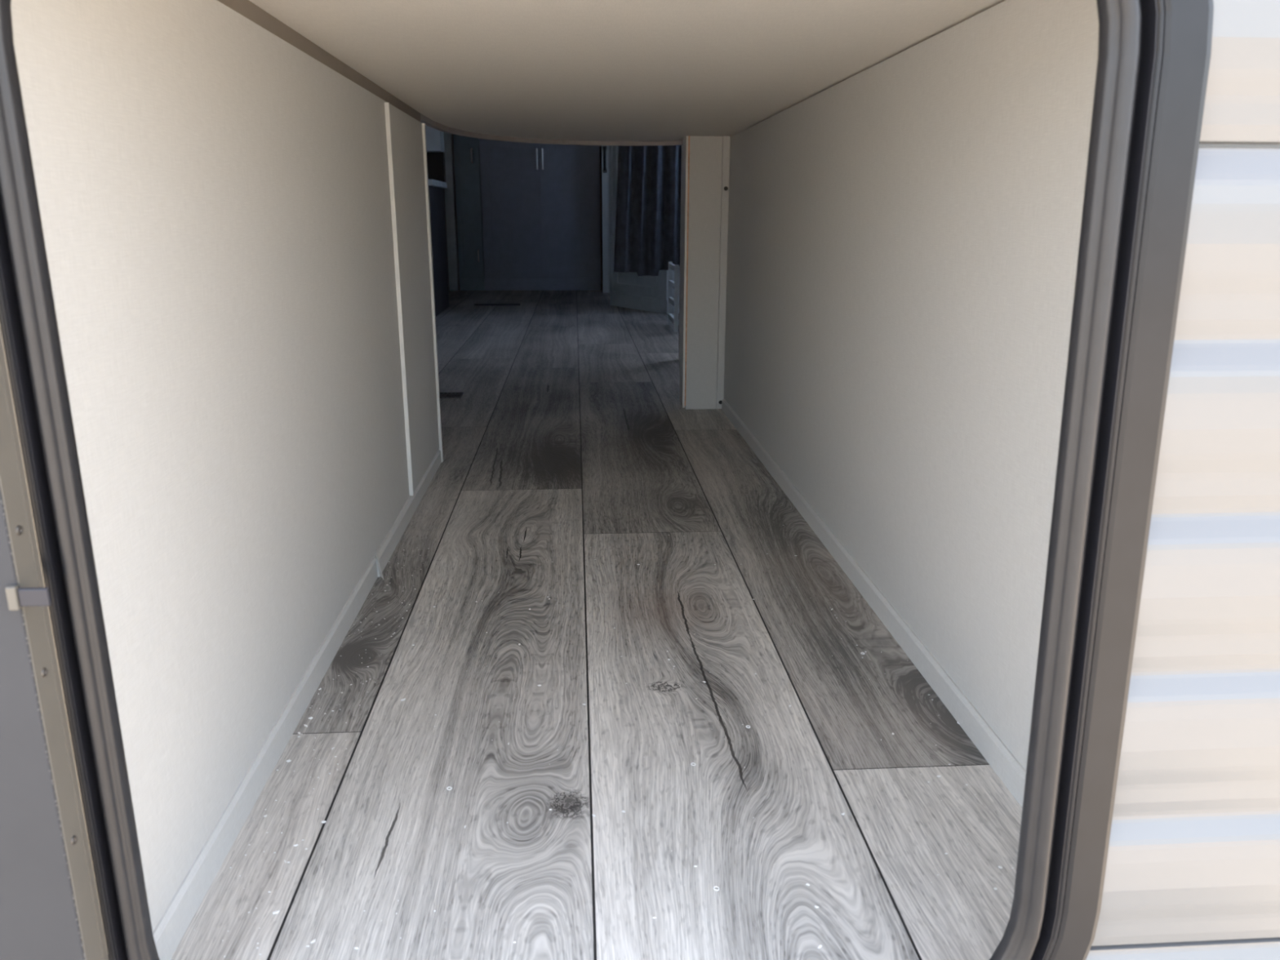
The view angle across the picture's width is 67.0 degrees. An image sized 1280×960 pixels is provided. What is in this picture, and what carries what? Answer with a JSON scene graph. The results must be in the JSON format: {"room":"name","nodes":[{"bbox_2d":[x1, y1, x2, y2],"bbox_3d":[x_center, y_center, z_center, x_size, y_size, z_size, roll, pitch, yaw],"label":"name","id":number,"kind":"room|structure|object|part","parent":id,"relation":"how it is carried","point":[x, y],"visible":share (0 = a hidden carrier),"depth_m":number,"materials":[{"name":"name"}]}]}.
{"room":"rv storage compartment","nodes":[
{"label":"rv storage compartment","id":0,"kind":"room"},
{"bbox_2d":[10,0,417,931],"bbox_3d":[-0.398,-0.171,1.266,0.020,0.697,1.554,-1,15,-4],"label":"wall","id":1,"kind":"structure","parent":0,"point":[214,195],"depth_m":0.80,"materials":[{"name":"white paint"}]},
{"bbox_2d":[152,449,441,959],"bbox_3d":[-0.380,0.148,1.350,0.017,0.038,1.545,-1,15,-4],"label":"baseboard","id":2,"kind":"structure","parent":1,"relation":"attached to","point":[172,926],"depth_m":0.92,"materials":[{"name":"white wood"}]},
{"bbox_2d":[217,0,420,121],"bbox_3d":[-0.400,-0.535,1.183,0.019,0.048,1.588,-1,15,-4],"label":"trim","id":3,"kind":"structure","parent":1,"relation":"attached to","point":[246,8],"depth_m":1.13,"materials":[{"name":"white wood"}]},
{"bbox_2d":[384,102,413,495],"bbox_3d":[-0.411,-0.292,1.654,0.007,0.662,0.008,-1,15,-4],"label":"trim","id":4,"kind":"structure","parent":1,"relation":"attached to","point":[387,108],"depth_m":1.64,"materials":[{"name":"white plastic"}]},
{"bbox_2d":[389,103,439,492],"bbox_3d":[-0.427,-0.341,1.830,0.011,0.662,0.357,-1,15,-4],"label":"wall","id":5,"kind":"structure","parent":1,"relation":"attached to","point":[406,131],"depth_m":1.81,"materials":[{"name":"white paint"}]},
{"bbox_2d":[422,123,443,462],"bbox_3d":[-0.445,-0.374,2.012,0.032,0.694,0.012,-1,15,-4],"label":"trim","id":6,"kind":"structure","parent":1,"relation":"attached to","point":[424,133],"depth_m":2.00,"materials":[{"name":"white plastic"}]},
{"bbox_2d":[443,133,608,284],"bbox_3d":[-0.468,-2.508,7.219,2.580,2.110,0.040,-1,15,-4],"label":"wall","id":7,"kind":"structure","parent":0,"point":[600,146],"depth_m":7.32,"materials":[{"name":"grey paint"}]},
{"bbox_2d":[170,284,1022,959],"bbox_3d":[-0.236,-0.558,4.050,2.500,0.030,7.120,-1,15,-4],"label":"floor","id":8,"kind":"structure","parent":0,"point":[575,393],"depth_m":1.02,"materials":[{"name":"grey wood"}]},
{"bbox_2d":[421,122,448,315],"bbox_3d":[-1.321,-1.413,5.207,0.502,1.000,0.580,-1,15,-4],"label":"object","id":9,"kind":"object","parent":8,"relation":"on","point":[434,137],"visible":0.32,"depth_m":5.27,"materials":[{"name":"grey paint"}]},
{"bbox_2d":[421,122,444,152],"bbox_3d":[-1.337,-1.878,5.296,0.497,0.149,0.160,-1,15,-4],"label":"shelf","id":10,"kind":"object","parent":9,"relation":"attached to","point":[434,137],"depth_m":5.24,"materials":[{"name":"grey paint"}]},
{"bbox_2d":[426,151,445,182],"bbox_3d":[-1.340,-1.742,5.385,0.497,0.159,0.060,-1,15,-4],"label":"backsplash","id":11,"kind":"structure","parent":9,"relation":"on","point":[436,161],"depth_m":5.37,"materials":[{"name":"black paint"}]},
{"bbox_2d":[428,179,447,188],"bbox_3d":[-1.321,-1.582,5.161,0.502,0.029,0.580,-1,15,-4],"label":"countertop","id":12,"kind":"structure","parent":9,"relation":"on","point":[434,183],"depth_m":5.09,"materials":[{"name":"grey paint"}]},
{"bbox_2d":[443,132,459,290],"bbox_3d":[-1.310,-2.339,6.559,0.060,2.070,0.070,-1,15,-4],"label":"trim","id":13,"kind":"structure","parent":8,"relation":"on","point":[450,203],"depth_m":6.67,"materials":[{"name":"grey paint"}]},
{"bbox_2d":[440,391,463,398],"bbox_3d":[-0.580,-0.251,2.864,0.105,0.004,0.080,-1,15,-4],"label":"floor vent","id":14,"kind":"object","parent":8,"relation":"in","point":[454,394],"visible":0.66,"depth_m":2.87,"materials":[{"name":"black metal"}]},
{"bbox_2d":[453,133,484,290],"bbox_3d":[-1.202,-2.330,6.851,0.173,1.900,0.646,-1,15,-4],"label":"tall cabinet","id":15,"kind":"object","parent":8,"relation":"on","point":[466,149],"visible":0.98,"depth_m":6.69,"materials":[{"name":"wood"}]},
{"bbox_3d":[-1.184,-2.026,6.648,0.167,0.580,0.020,-1,15,-4],"label":"door","id":16,"kind":"part","parent":15,"relation":"part of","materials":[{"name":"wood"}]},
{"bbox_3d":[-1.185,-1.587,6.769,0.167,0.310,0.020,-1,15,-4],"label":"drawer","id":17,"kind":"part","parent":15,"relation":"part of","materials":[{"name":"wood"}]},
{"bbox_3d":[-1.144,-2.208,6.574,0.014,0.104,0.042,-1,15,-4],"label":"handle","id":18,"kind":"part","parent":15,"relation":"part of","materials":[{"name":"silver metal"}]},
{"bbox_3d":[-1.127,-1.567,6.752,0.010,0.090,0.039,-1,15,-4],"label":"handle","id":19,"kind":"part","parent":15,"relation":"part of","materials":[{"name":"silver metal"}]},
{"bbox_2d":[474,303,519,305],"bbox_3d":[-0.847,-1.042,5.736,0.270,0.006,0.040,-1,15,-4],"label":"threshold strip","id":20,"kind":"object","parent":8,"relation":"on","point":[474,304],"visible":1,"depth_m":5.73,"materials":[{"name":"black metal"}]},
{"bbox_2d":[479,138,600,290],"bbox_3d":[-0.705,-2.338,6.883,0.820,1.900,0.646,-1,15,-4],"label":"tall cabinet","id":21,"kind":"object","parent":8,"relation":"on","point":[540,202],"visible":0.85,"depth_m":6.73,"materials":[{"name":"blue wood"}]},
{"bbox_3d":[-0.891,-1.883,6.707,0.401,0.925,0.020,-1,15,-4],"label":"door","id":22,"kind":"part","parent":21,"relation":"part of","materials":[{"name":"wood"}]},
{"bbox_3d":[-0.705,-2.195,6.608,0.012,0.142,0.041,-1,15,-4],"label":"handle","id":23,"kind":"part","parent":21,"relation":"part of","materials":[{"name":"silver metal"}]},
{"bbox_3d":[-0.667,-2.196,6.610,0.012,0.142,0.041,-1,15,-4],"label":"handle","id":24,"kind":"part","parent":21,"relation":"part of","materials":[{"name":"silver metal"}]},
{"bbox_3d":[-0.485,-1.889,6.733,0.405,0.925,0.020,-1,15,-4],"label":"door","id":25,"kind":"part","parent":21,"relation":"part of","materials":[{"name":"wood"}]},
{"bbox_2d":[193,490,1013,957],"bbox_3d":[-0.034,0.171,1.339,0.698,0.001,1.289,-1,15,-4],"label":"sawdust","id":26,"kind":"object","parent":8,"relation":"on","point":[703,491],"visible":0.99,"depth_m":0.93,"materials":[{"name":"white wood"}]},
{"bbox_2d":[608,145,679,314],"bbox_3d":[0.173,-1.747,5.400,0.450,1.550,0.600,-10,18,-31],"label":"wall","id":27,"kind":"structure","parent":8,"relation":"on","point":[628,290],"depth_m":5.49,"materials":[{"name":"grey paint"}]},
{"bbox_3d":[-0.025,-1.704,5.317,0.020,0.690,0.460,-10,18,-31],"label":"door","id":28,"kind":"part","parent":27,"relation":"part of","materials":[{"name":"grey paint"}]},
{"bbox_3d":[-0.026,-1.212,5.452,0.020,0.310,0.460,-10,18,-31],"label":"drawer","id":29,"kind":"part","parent":27,"relation":"part of","materials":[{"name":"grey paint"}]},
{"bbox_2d":[667,262,679,331],"bbox_3d":[0.216,-0.870,4.567,0.138,0.300,0.320,-1,15,-4],"label":"rack","id":30,"kind":"object","parent":8,"relation":"on","point":[674,302],"visible":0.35,"depth_m":4.46,"materials":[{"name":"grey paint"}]},
{"bbox_2d":[679,135,722,408],"bbox_3d":[0.170,-0.553,2.627,0.109,0.716,0.086,-1,15,-4],"label":"post","id":31,"kind":"object","parent":8,"relation":"on","point":[702,156],"visible":0.96,"depth_m":2.58,"materials":[{"name":"white wood"}]},
{"bbox_3d":[0.120,-0.545,2.591,0.005,0.712,0.020,-1,15,-4],"label":"corner trim","id":32,"kind":"part","parent":31,"relation":"part of","materials":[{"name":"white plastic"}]},
{"bbox_2d":[607,145,609,293],"bbox_3d":[0.306,-2.298,6.425,1.042,2.070,0.040,-1,15,-4],"label":"wall partition","id":33,"kind":"structure","parent":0,"point":[607,145],"depth_m":6.52,"materials":[{"name":"grey paint"}]},
{"bbox_2d":[601,145,608,293],"bbox_3d":[-0.235,-2.291,6.396,0.038,2.070,0.050,-1,15,-4],"label":"trim","id":34,"kind":"structure","parent":33,"relation":"attached to","point":[604,175],"depth_m":6.53,"materials":[{"name":"grey paint"}]},
{"bbox_2d":[603,146,606,173],"bbox_3d":[-0.232,-2.120,6.387,0.024,0.169,0.059,-1,15,-4],"label":"towel bar","id":35,"kind":"object","parent":33,"relation":"attached to","point":[604,147],"visible":1,"depth_m":6.37,"materials":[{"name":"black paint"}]},
{"bbox_2d":[248,0,1005,141],"bbox_3d":[0.037,-0.648,1.564,0.907,0.030,2.324,-1,15,-4],"label":"ceiling","id":36,"kind":"structure","parent":0,"point":[588,70],"depth_m":1.22,"materials":[{"name":"white paint"}]},
{"bbox_2d":[420,113,682,146],"bbox_3d":[-0.121,-0.873,2.393,0.995,0.046,0.570,-7,17,-24],"label":"trim","id":37,"kind":"structure","parent":36,"relation":"attached to","point":[424,119],"depth_m":2.60,"materials":[{"name":"white wood"}]},
{"bbox_2d":[723,0,1098,769],"bbox_3d":[0.309,-0.268,1.596,0.020,0.713,2.148,-1,15,-4],"label":"wall","id":38,"kind":"structure","parent":0,"point":[904,235],"depth_m":1.09,"materials":[{"name":"white paint"}]},
{"bbox_2d":[715,136,730,408],"bbox_3d":[0.222,-0.543,2.589,0.018,0.714,0.022,-1,15,-4],"label":"trim","id":39,"kind":"structure","parent":38,"relation":"attached to","point":[726,140],"depth_m":2.58,"materials":[{"name":"white paint"}]},
{"bbox_2d":[721,398,1026,808],"bbox_3d":[0.297,0.068,1.660,0.006,0.031,2.095,-1,15,-4],"label":"baseboard","id":40,"kind":"structure","parent":38,"relation":"attached to","point":[1001,759],"depth_m":1.18,"materials":[{"name":"white wood"}]},
{"bbox_2d":[1085,0,1279,959],"bbox_3d":[-0.002,-0.500,0.387,2.600,2.500,0.015,-1,15,-4],"label":"wall","id":41,"kind":"structure","parent":0,"point":[1193,870],"depth_m":0.56,"materials":[{"name":"paint"}]},
{"bbox_2d":[0,331,108,959],"bbox_3d":[-0.613,0.036,0.466,0.636,0.840,0.026,-1,15,-4],"label":"door","id":42,"kind":"structure","parent":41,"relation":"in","point":[50,909],"depth_m":0.51,"materials":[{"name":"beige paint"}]},
{"bbox_2d":[0,0,1213,959],"bbox_3d":[-0.019,0.034,0.529,0.624,0.771,0.019,-1,15,-4],"label":"frame","id":43,"kind":"object","parent":41,"relation":"attached to","point":[1154,55],"visible":0.98,"depth_m":0.52,"materials":[{"name":"grey aluminium"},{"name":"grey rubber"},{"name":"black rubber"}]},
{"bbox_3d":[1.033,-1.582,3.861,0.040,2.110,7.108,-1,15,-4],"label":"wall","id":44,"kind":"structure","parent":0,"visible":0},
{"bbox_3d":[0.400,-2.727,4.474,1.090,0.020,0.020,-1,15,-4],"label":"rail","id":45,"kind":"object","parent":44,"relation":"attached to","visible":0},
{"bbox_2d":[613,145,681,275],"bbox_3d":[0.051,-1.873,4.687,0.365,1.730,0.067,-1,15,-4],"label":"curtain","id":46,"kind":"object","parent":45,"relation":"hanging from","point":[648,215],"visible":0.43,"depth_m":4.83,"materials":[{"name":"grey fabric"}]},
{"bbox_3d":[0.175,-1.450,3.334,0.022,2.070,0.040,-1,15,-4],"label":"wall","id":47,"kind":"structure","parent":0,"visible":0},
{"bbox_2d":[678,145,682,359],"bbox_3d":[0.156,-1.447,3.323,0.016,2.070,0.040,-1,15,-4],"label":"trim","id":48,"kind":"structure","parent":47,"relation":"attached to","point":[682,145],"depth_m":3.49,"materials":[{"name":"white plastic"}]}
]}

